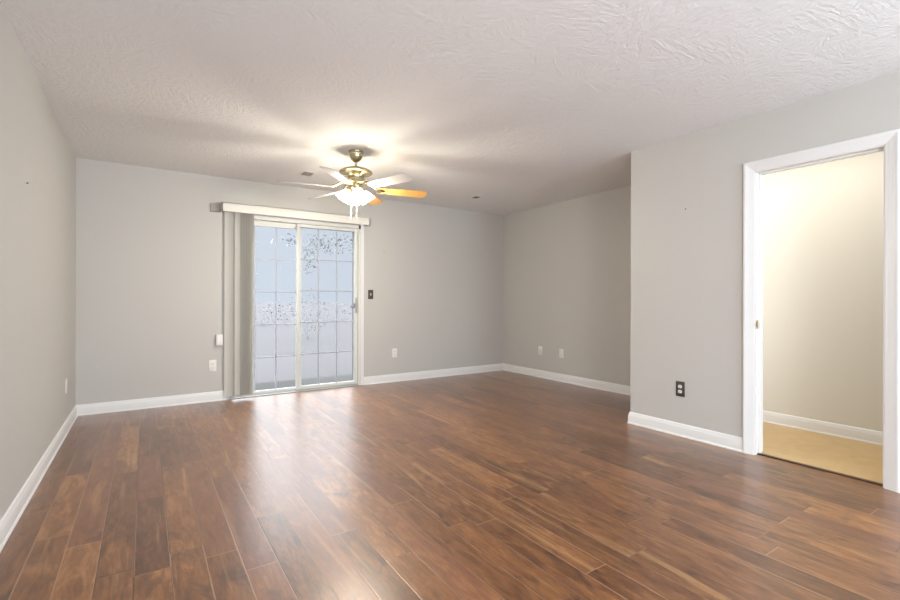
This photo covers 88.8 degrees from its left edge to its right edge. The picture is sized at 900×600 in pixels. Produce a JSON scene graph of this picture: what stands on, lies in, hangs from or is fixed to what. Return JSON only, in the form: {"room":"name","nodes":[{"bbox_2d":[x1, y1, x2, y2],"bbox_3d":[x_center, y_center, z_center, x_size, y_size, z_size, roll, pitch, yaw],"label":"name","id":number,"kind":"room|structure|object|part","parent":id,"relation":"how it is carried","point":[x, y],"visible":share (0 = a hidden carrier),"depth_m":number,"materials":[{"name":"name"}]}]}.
{"room":"empty living room","nodes":[
{"label":"empty living room","id":0,"kind":"room"},
{"bbox_2d":[0,2,75,519],"bbox_3d":[-1.495,-0.114,1.147,0.140,2.440,7.900,0,0,-34],"label":"wall","id":1,"kind":"structure","parent":0,"point":[38,161],"depth_m":2.62,"materials":[{"name":"paint"}]},
{"bbox_2d":[0,405,77,552],"bbox_3d":[-1.426,1.055,1.183,0.020,0.104,7.600,0,0,-34],"label":"baseboard","id":2,"kind":"structure","parent":1,"relation":"attached to","point":[8,522],"depth_m":2.60,"materials":[{"name":"white paint"}]},
{"bbox_2d":[65,378,66,393],"bbox_3d":[-3.174,0.716,3.805,0.010,0.122,0.074,0,0,-34],"label":"wall outlet","id":3,"kind":"object","parent":1,"relation":"attached to","point":[66,378],"visible":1,"depth_m":3.78,"materials":[{"name":"white plastic"}]},
{"bbox_2d":[75,158,503,404],"bbox_3d":[-1.390,-0.113,5.862,5.254,2.440,0.160,0,0,-34],"label":"wall","id":4,"kind":"structure","parent":0,"point":[150,246],"depth_m":4.93,"materials":[{"name":"paint"}]},
{"bbox_2d":[76,391,225,415],"bbox_3d":[-2.994,1.051,4.691,1.290,0.104,0.020,0,0,-34],"label":"baseboard","id":5,"kind":"structure","parent":4,"relation":"attached to","point":[164,401],"depth_m":4.65,"materials":[{"name":"white paint"}]},
{"bbox_2d":[209,360,215,370],"bbox_3d":[-2.570,0.718,4.979,0.074,0.122,0.010,0,0,-34],"label":"wall outlet","id":6,"kind":"object","parent":4,"relation":"attached to","point":[212,363],"visible":1,"depth_m":4.98,"materials":[{"name":"white plastic"}]},
{"bbox_2d":[210,203,219,211],"bbox_3d":[-2.545,-0.992,4.984,0.098,0.088,0.022,0,0,-34],"label":"wall block","id":7,"kind":"object","parent":4,"relation":"attached to","point":[213,207],"visible":1,"depth_m":4.97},
{"bbox_2d":[216,334,222,344],"bbox_3d":[-2.507,0.440,4.996,0.066,0.117,0.049,0,0,-34],"label":"box","id":8,"kind":"object","parent":4,"relation":"attached to","point":[219,337],"visible":1,"depth_m":4.98,"materials":[{"name":"white plastic"}]},
{"bbox_2d":[226,214,363,399],"bbox_3d":[-1.828,0.053,5.561,1.612,2.105,0.168,0,0,-34],"label":"door","id":9,"kind":"structure","parent":4,"relation":"in","point":[357,230],"depth_m":5.66,"materials":[{"name":"white plastic"}]},
{"bbox_3d":[-2.160,0.089,5.394,0.815,2.008,0.035,0,0,-34],"label":"fixed panel","id":10,"kind":"part","parent":9,"relation":"part of","materials":[{"name":"clear glass"}]},
{"bbox_3d":[-1.781,-0.975,5.498,1.607,0.049,0.012,0,0,-34],"label":"head casing","id":11,"kind":"part","parent":9,"relation":"part of","materials":[{"name":"white paint"}]},
{"bbox_3d":[-1.527,0.087,5.747,0.776,2.002,0.035,0,0,-34],"label":"sliding panel","id":12,"kind":"part","parent":9,"relation":"part of","materials":[{"name":"clear glass"}]},
{"bbox_3d":[-1.562,0.094,5.827,0.728,1.996,0.012,0,0,-34],"label":"screen frame","id":13,"kind":"part","parent":9,"relation":"part of","materials":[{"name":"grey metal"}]},
{"bbox_3d":[-1.200,0.077,5.914,0.028,0.200,0.052,0,0,-34],"label":"handle","id":14,"kind":"part","parent":9,"relation":"part of","materials":[{"name":"metal"}]},
{"bbox_3d":[-1.132,0.055,5.931,0.044,2.105,0.013,0,0,-34],"label":"casing","id":15,"kind":"part","parent":9,"relation":"part of","materials":[{"name":"white paint"}]},
{"bbox_2d":[221,202,369,396],"bbox_3d":[-1.766,0.008,5.444,1.702,2.105,0.118,0,0,-34],"label":"vertical blind","id":16,"kind":"object","parent":4,"relation":"attached to","point":[239,218],"visible":1,"depth_m":5.06,"materials":[{"name":"white plastic"}]},
{"bbox_2d":[368,290,372,298],"bbox_3d":[-1.032,-0.063,5.993,0.072,0.120,0.019,0,0,-34],"label":"light switch","id":17,"kind":"object","parent":4,"relation":"attached to","point":[370,292],"visible":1,"depth_m":5.99,"materials":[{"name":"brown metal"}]},
{"bbox_2d":[392,348,396,357],"bbox_3d":[-0.745,0.722,6.191,0.074,0.122,0.010,0,0,-34],"label":"wall outlet","id":18,"kind":"object","parent":4,"relation":"attached to","point":[394,350],"visible":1,"depth_m":6.19,"materials":[{"name":"white plastic"}]},
{"bbox_2d":[364,363,502,384],"bbox_3d":[-0.135,1.058,6.590,2.352,0.104,0.020,0,0,-34],"label":"baseboard","id":19,"kind":"structure","parent":4,"relation":"attached to","point":[369,380],"depth_m":6.49,"materials":[{"name":"white paint"}]},
{"bbox_2d":[0,370,899,599],"bbox_3d":[0.748,1.170,2.639,5.534,0.124,7.900,0,0,-34],"label":"floor","id":20,"kind":"structure","parent":0,"point":[502,484],"depth_m":2.47,"materials":[{"name":"brown wood"}]},
{"bbox_2d":[757,453,882,485],"bbox_3d":[2.415,1.113,3.036,0.032,0.008,0.720,0,0,-34],"label":"trim","id":21,"kind":"structure","parent":20,"relation":"on","point":[762,454],"depth_m":3.00,"materials":[{"name":"brown wood"}]},
{"bbox_2d":[0,0,899,214],"bbox_3d":[0.754,-1.388,2.639,5.534,0.120,7.900,0,0,-34],"label":"ceiling","id":22,"kind":"structure","parent":0,"point":[517,105],"depth_m":2.77,"materials":[{"name":"white paint"}]},
{"bbox_2d":[298,170,316,176],"bbox_3d":[-1.512,-1.328,4.867,0.150,0.012,0.190,0,0,-34],"label":"ceiling vent","id":23,"kind":"object","parent":22,"relation":"in","point":[303,173],"visible":1,"depth_m":4.85,"materials":[{"name":"white plastic"}]},
{"bbox_2d":[277,149,426,218],"bbox_3d":[-0.846,-1.026,4.134,1.309,0.611,1.279,0,0,-34],"label":"ceiling fan","id":24,"kind":"object","parent":22,"relation":"hanging from","point":[355,174],"visible":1,"depth_m":4.08,"materials":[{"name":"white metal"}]},
{"bbox_3d":[-1.248,-0.998,3.975,0.465,0.037,0.125,0,0,-22],"label":"blade","id":25,"kind":"part","parent":24,"relation":"part of","materials":[{"name":"white wood"}]},
{"bbox_3d":[-1.185,-0.998,4.402,0.465,0.037,0.125,0,0,38],"label":"blade","id":26,"kind":"part","parent":24,"relation":"part of","materials":[{"name":"white wood"}]},
{"bbox_3d":[-0.909,-0.997,3.706,0.125,0.037,0.465,0,0,8],"label":"blade","id":27,"kind":"part","parent":24,"relation":"part of","materials":[{"name":"white wood"}]},
{"bbox_3d":[-0.933,-0.931,4.098,0.062,0.072,0.051,0,0,-34],"label":"bulb","id":28,"kind":"part","parent":24,"relation":"part of","materials":[{"name":"white glass"}]},
{"bbox_3d":[-0.810,-0.931,4.046,0.051,0.072,0.062,0,0,-34],"label":"bulb","id":29,"kind":"part","parent":24,"relation":"part of","materials":[{"name":"white glass"}]},
{"bbox_3d":[-0.759,-0.931,4.169,0.062,0.072,0.051,0,0,-34],"label":"bulb","id":30,"kind":"part","parent":24,"relation":"part of","materials":[{"name":"white glass"}]},
{"bbox_3d":[-0.783,-0.997,4.562,0.125,0.037,0.465,0,0,8],"label":"blade","id":31,"kind":"part","parent":24,"relation":"part of","materials":[{"name":"brown wood"}]},
{"bbox_3d":[-0.507,-0.996,3.865,0.465,0.037,0.125,0,0,38],"label":"blade","id":32,"kind":"part","parent":24,"relation":"part of","materials":[{"name":"white wood"}]},
{"bbox_3d":[-0.444,-0.996,4.293,0.465,0.037,0.125,0,0,-22],"label":"blade","id":33,"kind":"part","parent":24,"relation":"part of","materials":[{"name":"brown wood"}]},
{"bbox_2d":[469,195,482,198],"bbox_3d":[0.340,-1.323,5.965,0.125,0.012,0.150,0,0,-34],"label":"ceiling vent","id":34,"kind":"object","parent":22,"relation":"in","point":[475,196],"visible":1,"depth_m":5.95,"materials":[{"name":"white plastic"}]},
{"bbox_2d":[503,151,883,431],"bbox_3d":[2.998,-0.102,4.131,0.140,2.440,7.900,0,0,-34],"label":"wall","id":35,"kind":"structure","parent":0,"point":[823,222],"depth_m":4.08,"materials":[{"name":"paint"}]},
{"bbox_2d":[538,346,541,354],"bbox_3d":[1.286,0.731,6.562,0.018,0.122,0.074,0,0,-34],"label":"jack plate","id":36,"kind":"object","parent":35,"relation":"attached to","point":[539,347],"visible":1,"depth_m":6.56,"materials":[{"name":"white plastic"}]},
{"bbox_2d":[559,349,563,357],"bbox_3d":[1.509,0.733,6.234,0.010,0.122,0.074,0,0,-34],"label":"wall outlet","id":37,"kind":"object","parent":35,"relation":"attached to","point":[561,351],"visible":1,"depth_m":6.23,"materials":[{"name":"white plastic"}]},
{"bbox_2d":[503,363,629,394],"bbox_3d":[1.667,1.063,5.985,0.020,0.104,3.023,0,0,-34],"label":"baseboard","id":38,"kind":"structure","parent":35,"relation":"attached to","point":[612,387],"depth_m":6.07,"materials":[{"name":"white paint"}]},
{"bbox_2d":[763,410,882,444],"bbox_3d":[3.806,1.068,2.765,0.020,0.104,4.447,0,0,-34],"label":"baseboard","id":39,"kind":"structure","parent":35,"relation":"attached to","point":[839,430],"depth_m":3.81,"materials":[{"name":"white paint"}]},
{"bbox_2d":[630,72,899,436],"bbox_3d":[2.944,-0.102,2.269,0.120,2.440,4.577,0,0,-34],"label":"wall","id":40,"kind":"structure","parent":0,"point":[687,265],"depth_m":3.60,"materials":[{"name":"paint"}]},
{"bbox_2d":[676,381,684,396],"bbox_3d":[1.878,0.731,3.753,0.010,0.122,0.074,0,0,-34],"label":"wall outlet","id":41,"kind":"object","parent":40,"relation":"attached to","point":[680,386],"visible":1,"depth_m":3.75,"materials":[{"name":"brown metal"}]},
{"bbox_2d":[627,412,742,452],"bbox_3d":[1.871,1.063,3.753,0.020,0.104,0.961,0,0,-34],"label":"baseboard","id":42,"kind":"structure","parent":40,"relation":"attached to","point":[723,440],"depth_m":3.69,"materials":[{"name":"white paint"}]},
{"bbox_2d":[742,128,899,492],"bbox_3d":[2.429,0.064,3.043,0.158,2.105,0.840,0,0,-34],"label":"door frame","id":43,"kind":"structure","parent":40,"relation":"attached to","point":[754,172],"depth_m":2.97,"materials":[{"name":"white paint"}]},
{"bbox_3d":[2.159,0.064,3.325,0.019,2.105,0.072,0,0,-34],"label":"casing","id":44,"kind":"part","parent":43,"relation":"part of","materials":[{"name":"white paint"}]},
{"bbox_3d":[2.374,-0.952,3.005,0.019,0.072,0.840,0,0,-34],"label":"head casing","id":45,"kind":"part","parent":43,"relation":"part of","materials":[{"name":"white paint"}]},
{"bbox_3d":[2.584,0.065,2.685,0.019,2.105,0.072,0,0,-34],"label":"casing","id":46,"kind":"part","parent":43,"relation":"part of","materials":[{"name":"white paint"}]},
{"label":"outside","id":47,"kind":"structure","parent":0,"visible":0},
{"bbox_2d":[256,303,351,356],"bbox_3d":[-6.245,1.384,44.563,200.000,0.220,250.000,0,0,-34],"label":"ground","id":48,"kind":"structure","parent":47,"point":[286,334],"depth_m":18.81,"materials":[{"name":"white snow"}]},
{"bbox_2d":[256,302,269,325],"bbox_3d":[-8.661,0.683,21.310,0.803,1.174,0.954,0,0,26],"label":"bush","id":49,"kind":"object","parent":48,"relation":"on","point":[267,302],"visible":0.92,"depth_m":21.34,"materials":[{"name":"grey plant"}]},
{"bbox_2d":[263,303,282,322],"bbox_3d":[-8.989,0.672,23.564,1.058,1.193,0.874,0,0,-10],"label":"bush","id":50,"kind":"object","parent":48,"relation":"on","point":[279,311],"visible":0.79,"depth_m":23.51,"materials":[{"name":"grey plant"}]},
{"bbox_2d":[278,303,294,323],"bbox_3d":[-7.775,0.725,21.929,0.893,1.094,1.107,0,0,-34],"label":"bush","id":51,"kind":"object","parent":48,"relation":"on","point":[292,303],"visible":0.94,"depth_m":21.99,"materials":[{"name":"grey plant"}]},
{"bbox_2d":[255,352,351,382],"bbox_3d":[-2.050,1.335,8.428,13.000,0.140,4.840,0,0,-34],"label":"patio","id":52,"kind":"structure","parent":48,"relation":"on","point":[286,366],"depth_m":8.64,"materials":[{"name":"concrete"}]},
{"bbox_2d":[255,374,351,390],"bbox_3d":[-2.123,1.212,6.098,2.500,0.105,1.040,0,0,-34],"label":"step","id":53,"kind":"structure","parent":52,"relation":"on","point":[310,381],"depth_m":6.42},
{"bbox_2d":[291,286,326,338],"bbox_3d":[-4.493,0.397,14.515,1.196,1.768,1.207,0,0,-34],"label":"bush","id":54,"kind":"object","parent":48,"relation":"on","point":[307,333],"visible":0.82,"depth_m":14.51,"materials":[{"name":"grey plant"}]},
{"bbox_2d":[282,232,351,273],"bbox_3d":[-3.099,-0.186,11.212,1.910,2.938,0.921,0,0,-34],"label":"tree","id":55,"kind":"object","parent":48,"relation":"on","point":[312,239],"visible":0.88,"depth_m":11.13,"materials":[{"name":"green plant"}]},
{"bbox_2d":[315,301,334,324],"bbox_3d":[-5.930,0.686,21.852,0.871,1.182,0.937,0,0,14],"label":"bush","id":56,"kind":"object","parent":48,"relation":"on","point":[323,301],"visible":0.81,"depth_m":21.89,"materials":[{"name":"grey plant"}]},
{"bbox_2d":[337,305,351,319],"bbox_3d":[-5.594,0.756,24.598,1.058,1.045,1.121,0,0,-6],"label":"bush","id":57,"kind":"object","parent":48,"relation":"on","point":[347,305],"visible":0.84,"depth_m":24.45,"materials":[{"name":"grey plant"}]}
]}

